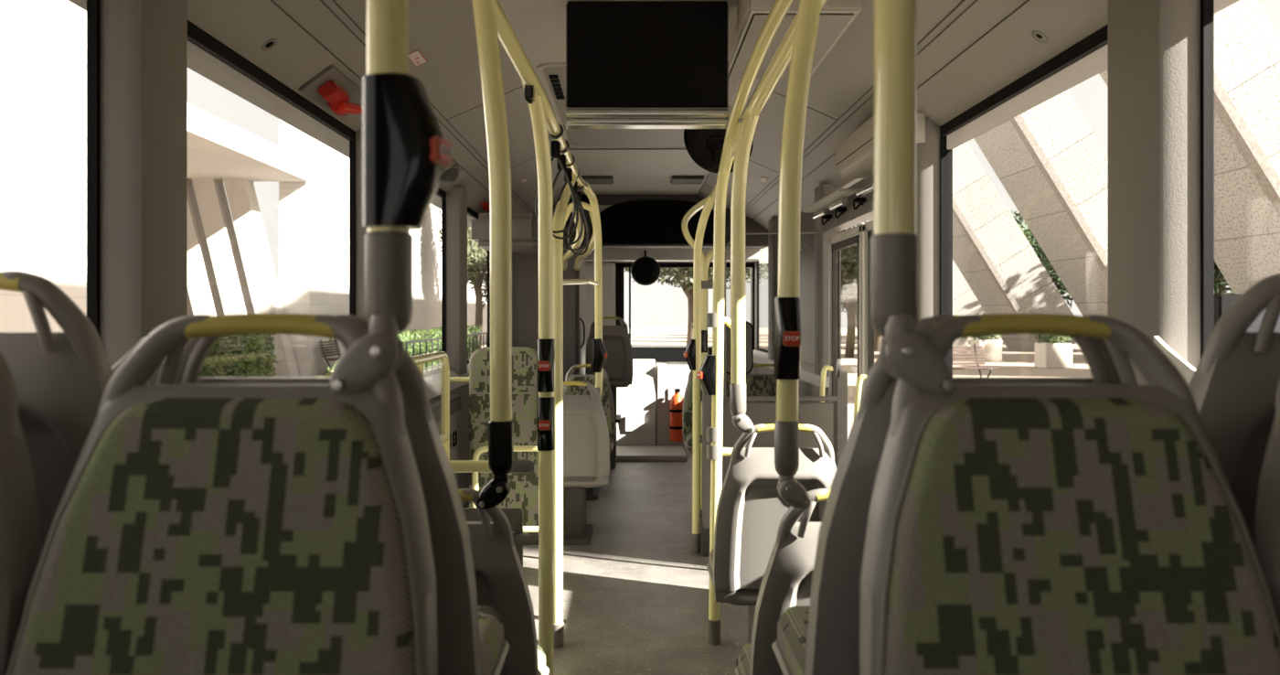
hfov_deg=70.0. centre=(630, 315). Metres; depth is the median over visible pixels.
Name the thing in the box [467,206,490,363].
window
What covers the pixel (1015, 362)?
ground
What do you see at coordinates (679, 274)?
street tree
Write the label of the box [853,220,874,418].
door leaf
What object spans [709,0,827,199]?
handrail
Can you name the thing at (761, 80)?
trim
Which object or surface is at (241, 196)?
column
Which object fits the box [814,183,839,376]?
trim
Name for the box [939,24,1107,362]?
window
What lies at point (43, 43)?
window
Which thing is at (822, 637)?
seat
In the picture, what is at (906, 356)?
pole
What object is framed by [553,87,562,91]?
vent
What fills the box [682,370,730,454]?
seat
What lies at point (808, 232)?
glass wall
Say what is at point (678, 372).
wall
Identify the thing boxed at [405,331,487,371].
railing
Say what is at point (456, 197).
trim
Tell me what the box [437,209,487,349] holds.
street tree
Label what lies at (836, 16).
ceiling panel
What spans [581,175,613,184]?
ceiling vent
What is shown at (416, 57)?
warning sticker
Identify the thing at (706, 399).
panel
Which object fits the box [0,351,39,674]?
seat
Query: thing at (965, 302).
rib
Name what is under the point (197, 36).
window
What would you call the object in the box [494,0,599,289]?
handrail
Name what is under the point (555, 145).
strap
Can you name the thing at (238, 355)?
hedge
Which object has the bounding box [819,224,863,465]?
door leaf
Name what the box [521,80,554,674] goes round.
pole
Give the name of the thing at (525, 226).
box
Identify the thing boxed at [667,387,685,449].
fire extinguisher
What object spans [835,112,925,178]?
box
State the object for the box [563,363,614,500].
seat
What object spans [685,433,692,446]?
seat cushion
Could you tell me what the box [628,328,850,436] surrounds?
road
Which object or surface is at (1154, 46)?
window pillar
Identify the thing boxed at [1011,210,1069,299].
tree
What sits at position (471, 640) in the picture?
seat
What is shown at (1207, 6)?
window
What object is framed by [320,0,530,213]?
trim
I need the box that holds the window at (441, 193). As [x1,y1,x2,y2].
[423,187,446,376]
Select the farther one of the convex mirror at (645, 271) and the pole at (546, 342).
the convex mirror at (645, 271)
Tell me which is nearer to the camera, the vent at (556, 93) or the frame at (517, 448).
the vent at (556, 93)
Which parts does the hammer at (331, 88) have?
casing, casing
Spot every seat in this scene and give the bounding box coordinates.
[0,270,114,558]
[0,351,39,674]
[6,313,437,674]
[172,313,509,674]
[449,346,538,533]
[458,488,549,674]
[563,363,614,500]
[563,381,610,544]
[585,316,633,422]
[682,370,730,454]
[706,423,836,666]
[735,488,830,674]
[745,363,776,402]
[772,313,1121,674]
[859,313,1279,674]
[1188,273,1279,549]
[1255,379,1279,629]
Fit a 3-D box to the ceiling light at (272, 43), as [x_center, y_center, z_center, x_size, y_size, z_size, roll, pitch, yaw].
[-1.085,-0.814,2.740,0.051,0.038,0.052,0,0,43]
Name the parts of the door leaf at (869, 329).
door handle, frame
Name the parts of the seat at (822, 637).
handle post, handle post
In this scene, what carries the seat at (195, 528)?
on the podium
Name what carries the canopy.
on the column at (241, 196)
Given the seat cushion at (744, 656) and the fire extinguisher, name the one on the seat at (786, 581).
the seat cushion at (744, 656)
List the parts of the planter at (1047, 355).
stone pot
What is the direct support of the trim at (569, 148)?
attached to the ceiling
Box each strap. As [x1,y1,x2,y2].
[534,124,575,233]
[552,138,578,239]
[553,153,583,245]
[563,168,588,250]
[567,185,589,255]
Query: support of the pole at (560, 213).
on the floor
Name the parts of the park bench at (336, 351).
backrest, seat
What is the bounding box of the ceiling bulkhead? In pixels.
[533,193,767,248]
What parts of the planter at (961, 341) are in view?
stone pot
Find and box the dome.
[440,163,463,181]
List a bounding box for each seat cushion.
[477,606,504,674]
[536,643,545,674]
[608,435,612,447]
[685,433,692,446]
[708,548,714,573]
[737,642,751,674]
[777,606,810,674]
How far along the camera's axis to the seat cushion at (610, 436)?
6.54 m
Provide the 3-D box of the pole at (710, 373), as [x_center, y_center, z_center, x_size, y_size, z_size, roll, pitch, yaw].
[0.405,0.320,3.581,0.214,1.961,0.228,0,0,-32]
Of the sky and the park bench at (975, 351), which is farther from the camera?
the sky
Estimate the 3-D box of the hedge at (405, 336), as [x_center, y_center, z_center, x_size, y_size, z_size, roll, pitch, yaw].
[-6.394,1.042,28.983,1.045,1.520,17.250,0,0,0]
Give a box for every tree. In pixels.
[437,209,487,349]
[624,263,767,346]
[841,221,866,357]
[843,294,881,351]
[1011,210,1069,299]
[1034,236,1072,308]
[1214,261,1234,294]
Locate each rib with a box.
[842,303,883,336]
[867,218,993,344]
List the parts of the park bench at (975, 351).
backrest, seat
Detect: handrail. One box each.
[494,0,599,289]
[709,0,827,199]
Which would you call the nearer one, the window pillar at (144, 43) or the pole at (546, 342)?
the window pillar at (144, 43)
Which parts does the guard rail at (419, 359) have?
post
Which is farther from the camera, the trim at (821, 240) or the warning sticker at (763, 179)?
the warning sticker at (763, 179)
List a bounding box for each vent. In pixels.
[548,74,558,78]
[550,79,559,83]
[552,84,561,87]
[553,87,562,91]
[554,92,563,95]
[555,96,565,99]
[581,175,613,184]
[670,175,704,184]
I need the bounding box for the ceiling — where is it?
[67,0,1239,230]
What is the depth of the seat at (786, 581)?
1.97 m
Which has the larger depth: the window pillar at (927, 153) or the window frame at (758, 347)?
the window frame at (758, 347)
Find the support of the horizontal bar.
attached to the guard rail at (419, 359)
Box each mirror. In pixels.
[630,249,660,285]
[683,128,753,173]
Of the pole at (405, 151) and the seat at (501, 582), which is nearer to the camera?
the pole at (405, 151)
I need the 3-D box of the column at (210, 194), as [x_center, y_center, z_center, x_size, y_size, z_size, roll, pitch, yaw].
[-10.755,-1.000,24.600,1.830,5.300,0.600,0,0,0]
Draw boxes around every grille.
[582,178,611,184]
[672,178,702,184]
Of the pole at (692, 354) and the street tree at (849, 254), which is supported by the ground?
the street tree at (849, 254)
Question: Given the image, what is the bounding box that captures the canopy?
[187,102,309,181]
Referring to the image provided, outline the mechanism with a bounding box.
[802,174,873,232]
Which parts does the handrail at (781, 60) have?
rail, second rail, rail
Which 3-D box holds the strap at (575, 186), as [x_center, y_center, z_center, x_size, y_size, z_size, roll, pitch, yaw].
[-0.268,-0.500,4.300,0.145,0.392,0.024,0,0,12]
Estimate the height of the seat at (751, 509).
0.932 m
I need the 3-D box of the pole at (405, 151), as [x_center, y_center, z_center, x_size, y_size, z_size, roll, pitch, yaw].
[-0.262,-0.466,1.006,0.126,1.108,0.085,0,0,0]
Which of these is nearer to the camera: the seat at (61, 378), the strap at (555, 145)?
the seat at (61, 378)
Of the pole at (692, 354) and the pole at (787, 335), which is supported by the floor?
the pole at (692, 354)
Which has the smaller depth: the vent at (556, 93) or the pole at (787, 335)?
the pole at (787, 335)
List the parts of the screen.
rail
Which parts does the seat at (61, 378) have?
handle post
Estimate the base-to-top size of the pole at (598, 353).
1.240 m
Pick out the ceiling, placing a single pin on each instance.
(443, 31)
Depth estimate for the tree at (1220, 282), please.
40.86 m
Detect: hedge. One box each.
[198,333,277,376]
[327,323,482,371]
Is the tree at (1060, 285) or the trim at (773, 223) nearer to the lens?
the trim at (773, 223)
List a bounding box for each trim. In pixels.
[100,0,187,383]
[269,0,513,213]
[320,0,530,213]
[331,0,533,213]
[355,127,366,318]
[423,363,469,399]
[446,186,467,374]
[448,85,837,120]
[563,248,760,261]
[568,148,686,149]
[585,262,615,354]
[697,79,761,194]
[745,0,965,207]
[745,0,978,211]
[752,0,1029,219]
[753,349,828,387]
[768,217,778,360]
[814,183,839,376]
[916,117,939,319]
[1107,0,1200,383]
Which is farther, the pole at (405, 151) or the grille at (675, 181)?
the grille at (675, 181)
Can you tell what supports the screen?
hanging from the ceiling
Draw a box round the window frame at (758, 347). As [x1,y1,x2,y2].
[757,260,767,352]
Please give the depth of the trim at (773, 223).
7.52 m
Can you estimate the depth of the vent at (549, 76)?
4.17 m
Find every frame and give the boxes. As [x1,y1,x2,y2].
[471,445,538,532]
[946,149,952,374]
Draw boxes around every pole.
[329,0,452,394]
[471,0,513,509]
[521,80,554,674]
[553,174,577,648]
[583,182,607,397]
[681,195,713,515]
[683,193,714,552]
[696,156,734,645]
[729,107,759,433]
[773,0,821,509]
[870,0,955,394]
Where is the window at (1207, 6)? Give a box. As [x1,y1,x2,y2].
[1200,0,1214,358]
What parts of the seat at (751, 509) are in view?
handle post, handle post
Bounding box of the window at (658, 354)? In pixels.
[616,262,754,362]
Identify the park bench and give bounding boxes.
[318,338,341,374]
[952,343,998,376]
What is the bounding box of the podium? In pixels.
[609,422,616,469]
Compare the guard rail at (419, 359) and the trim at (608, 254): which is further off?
the trim at (608, 254)
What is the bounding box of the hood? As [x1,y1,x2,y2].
[591,199,725,244]
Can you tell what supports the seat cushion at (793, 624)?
on the seat at (822, 637)
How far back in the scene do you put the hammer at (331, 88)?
3.26 m
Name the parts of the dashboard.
post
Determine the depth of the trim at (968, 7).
3.79 m
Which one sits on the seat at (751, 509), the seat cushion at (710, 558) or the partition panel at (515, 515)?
the seat cushion at (710, 558)
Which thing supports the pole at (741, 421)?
attached to the seat at (751, 509)
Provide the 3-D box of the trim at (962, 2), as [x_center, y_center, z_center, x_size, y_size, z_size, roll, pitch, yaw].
[0.983,-0.929,3.600,0.003,0.006,9.600,0,0,0]
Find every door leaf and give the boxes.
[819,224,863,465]
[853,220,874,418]
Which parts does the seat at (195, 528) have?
handle post, handle post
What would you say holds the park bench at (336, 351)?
on the ground
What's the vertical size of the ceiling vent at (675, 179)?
0.027 m
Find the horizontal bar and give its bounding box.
[448,458,534,472]
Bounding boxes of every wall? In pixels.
[449,383,469,504]
[585,207,767,388]
[724,231,820,395]
[750,211,847,467]
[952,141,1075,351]
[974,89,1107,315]
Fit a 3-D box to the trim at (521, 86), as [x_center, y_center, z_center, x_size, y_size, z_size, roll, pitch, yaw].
[0.052,-1.012,4.350,1.861,0.168,0.003,0,0,0]
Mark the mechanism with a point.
(843, 208)
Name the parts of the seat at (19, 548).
handle post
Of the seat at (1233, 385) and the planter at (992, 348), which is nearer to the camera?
the seat at (1233, 385)
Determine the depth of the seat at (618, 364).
8.01 m
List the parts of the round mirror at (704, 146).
arm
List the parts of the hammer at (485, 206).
casing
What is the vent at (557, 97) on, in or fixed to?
attached to the ceiling panel at (552, 75)
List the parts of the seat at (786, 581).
handle post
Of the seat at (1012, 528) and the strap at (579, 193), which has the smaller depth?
the seat at (1012, 528)
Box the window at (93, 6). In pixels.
[86,0,100,338]
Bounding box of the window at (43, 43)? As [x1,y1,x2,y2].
[0,0,86,331]
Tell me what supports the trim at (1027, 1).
attached to the ceiling
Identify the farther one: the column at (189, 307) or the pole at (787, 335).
the column at (189, 307)
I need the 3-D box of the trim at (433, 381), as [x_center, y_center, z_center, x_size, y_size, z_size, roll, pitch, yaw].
[-1.110,0.390,1.575,0.100,0.100,11.950,0,0,0]
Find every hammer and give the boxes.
[298,64,362,118]
[480,201,490,211]
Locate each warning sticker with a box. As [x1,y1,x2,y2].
[408,49,426,66]
[759,176,767,182]
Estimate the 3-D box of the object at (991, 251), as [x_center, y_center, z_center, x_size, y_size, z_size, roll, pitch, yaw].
[16.122,-4.573,43.540,9.336,13.329,3.920,0,0,0]
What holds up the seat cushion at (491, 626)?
on the seat at (471, 640)
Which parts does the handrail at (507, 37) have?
rail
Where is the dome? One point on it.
(451, 175)
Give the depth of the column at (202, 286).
24.30 m
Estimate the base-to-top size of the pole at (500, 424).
1.247 m
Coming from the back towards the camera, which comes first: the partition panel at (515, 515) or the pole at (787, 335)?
the partition panel at (515, 515)
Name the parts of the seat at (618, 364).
handle post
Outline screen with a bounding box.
[563,0,731,130]
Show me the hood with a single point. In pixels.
(627, 221)
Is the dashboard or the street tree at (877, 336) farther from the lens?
the street tree at (877, 336)
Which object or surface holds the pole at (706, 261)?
on the floor
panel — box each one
[462,507,538,566]
[512,249,585,381]
[536,62,741,148]
[701,387,710,556]
[701,395,837,484]
[728,0,862,78]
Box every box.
[471,213,538,253]
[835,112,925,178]
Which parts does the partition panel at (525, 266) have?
panel, handle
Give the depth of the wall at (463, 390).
6.33 m
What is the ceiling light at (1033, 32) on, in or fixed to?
attached to the ceiling
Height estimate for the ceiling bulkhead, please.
0.480 m
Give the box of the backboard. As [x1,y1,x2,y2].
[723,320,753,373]
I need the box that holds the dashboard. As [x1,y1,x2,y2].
[616,359,686,460]
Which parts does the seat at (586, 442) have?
handle post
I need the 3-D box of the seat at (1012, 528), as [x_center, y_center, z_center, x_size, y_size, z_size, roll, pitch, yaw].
[0.447,0.464,0.767,0.422,0.932,0.537,0,0,0]
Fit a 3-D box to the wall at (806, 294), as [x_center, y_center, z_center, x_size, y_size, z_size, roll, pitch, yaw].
[1.285,0.315,2.550,0.060,2.170,14.100,0,0,0]
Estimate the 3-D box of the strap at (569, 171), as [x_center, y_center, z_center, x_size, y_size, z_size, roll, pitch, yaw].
[-0.268,-0.495,3.900,0.145,0.392,0.024,0,0,-34]
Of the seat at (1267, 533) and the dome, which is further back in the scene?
the dome
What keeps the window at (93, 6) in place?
in the wall at (463, 390)
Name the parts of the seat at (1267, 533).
handle post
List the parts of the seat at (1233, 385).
handle post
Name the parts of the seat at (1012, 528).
handle post, handle post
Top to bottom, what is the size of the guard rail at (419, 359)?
1.153 m
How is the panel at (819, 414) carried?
attached to the pole at (692, 354)
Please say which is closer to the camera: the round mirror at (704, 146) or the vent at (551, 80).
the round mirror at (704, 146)
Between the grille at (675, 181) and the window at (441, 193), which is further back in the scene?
the grille at (675, 181)
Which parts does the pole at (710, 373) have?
arm, arm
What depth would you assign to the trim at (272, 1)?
2.95 m
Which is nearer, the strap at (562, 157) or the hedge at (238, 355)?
the strap at (562, 157)
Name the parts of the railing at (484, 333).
rail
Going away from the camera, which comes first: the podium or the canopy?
the podium
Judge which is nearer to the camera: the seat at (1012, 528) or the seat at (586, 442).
the seat at (1012, 528)
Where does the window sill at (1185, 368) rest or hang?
attached to the wall at (806, 294)
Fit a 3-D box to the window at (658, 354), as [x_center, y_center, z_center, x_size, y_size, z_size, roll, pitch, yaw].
[0.575,-0.033,9.330,1.450,1.005,0.100,0,0,0]
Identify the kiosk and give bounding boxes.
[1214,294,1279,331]
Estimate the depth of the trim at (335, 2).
4.14 m
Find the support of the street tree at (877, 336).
on the ground
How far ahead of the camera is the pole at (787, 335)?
1.90 m
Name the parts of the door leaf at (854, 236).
door handle, frame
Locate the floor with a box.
[462,447,747,674]
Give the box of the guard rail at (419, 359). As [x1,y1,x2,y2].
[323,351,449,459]
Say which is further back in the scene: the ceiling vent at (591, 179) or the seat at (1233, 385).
the ceiling vent at (591, 179)
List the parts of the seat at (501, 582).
handle post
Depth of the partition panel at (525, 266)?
7.60 m
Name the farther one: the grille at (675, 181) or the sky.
the sky
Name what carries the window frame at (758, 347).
in the wall at (806, 294)
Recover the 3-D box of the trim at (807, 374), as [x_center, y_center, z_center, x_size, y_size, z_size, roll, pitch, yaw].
[1.215,0.390,7.400,0.100,0.100,3.600,0,0,0]
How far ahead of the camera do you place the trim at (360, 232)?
3.81 m
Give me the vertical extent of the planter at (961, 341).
1.710 m
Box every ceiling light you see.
[261,38,277,50]
[1031,30,1047,42]
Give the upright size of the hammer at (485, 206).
0.085 m
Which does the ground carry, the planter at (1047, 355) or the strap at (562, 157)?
the planter at (1047, 355)
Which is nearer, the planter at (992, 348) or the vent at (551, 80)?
the vent at (551, 80)
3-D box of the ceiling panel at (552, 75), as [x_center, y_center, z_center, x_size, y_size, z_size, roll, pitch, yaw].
[0.052,-1.093,4.950,0.940,0.014,1.960,0,0,0]
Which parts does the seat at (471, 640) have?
handle post, handle post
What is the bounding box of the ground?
[298,328,1091,428]
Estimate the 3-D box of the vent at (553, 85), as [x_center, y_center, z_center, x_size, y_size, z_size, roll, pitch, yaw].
[-0.352,-1.090,4.335,0.040,0.008,0.050,0,0,0]
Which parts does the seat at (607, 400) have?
handle post, handle post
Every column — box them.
[187,180,223,315]
[187,290,200,372]
[192,178,265,376]
[223,178,299,376]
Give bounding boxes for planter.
[952,314,967,352]
[970,334,1002,361]
[1030,333,1072,368]
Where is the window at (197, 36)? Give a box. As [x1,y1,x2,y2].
[187,20,355,315]

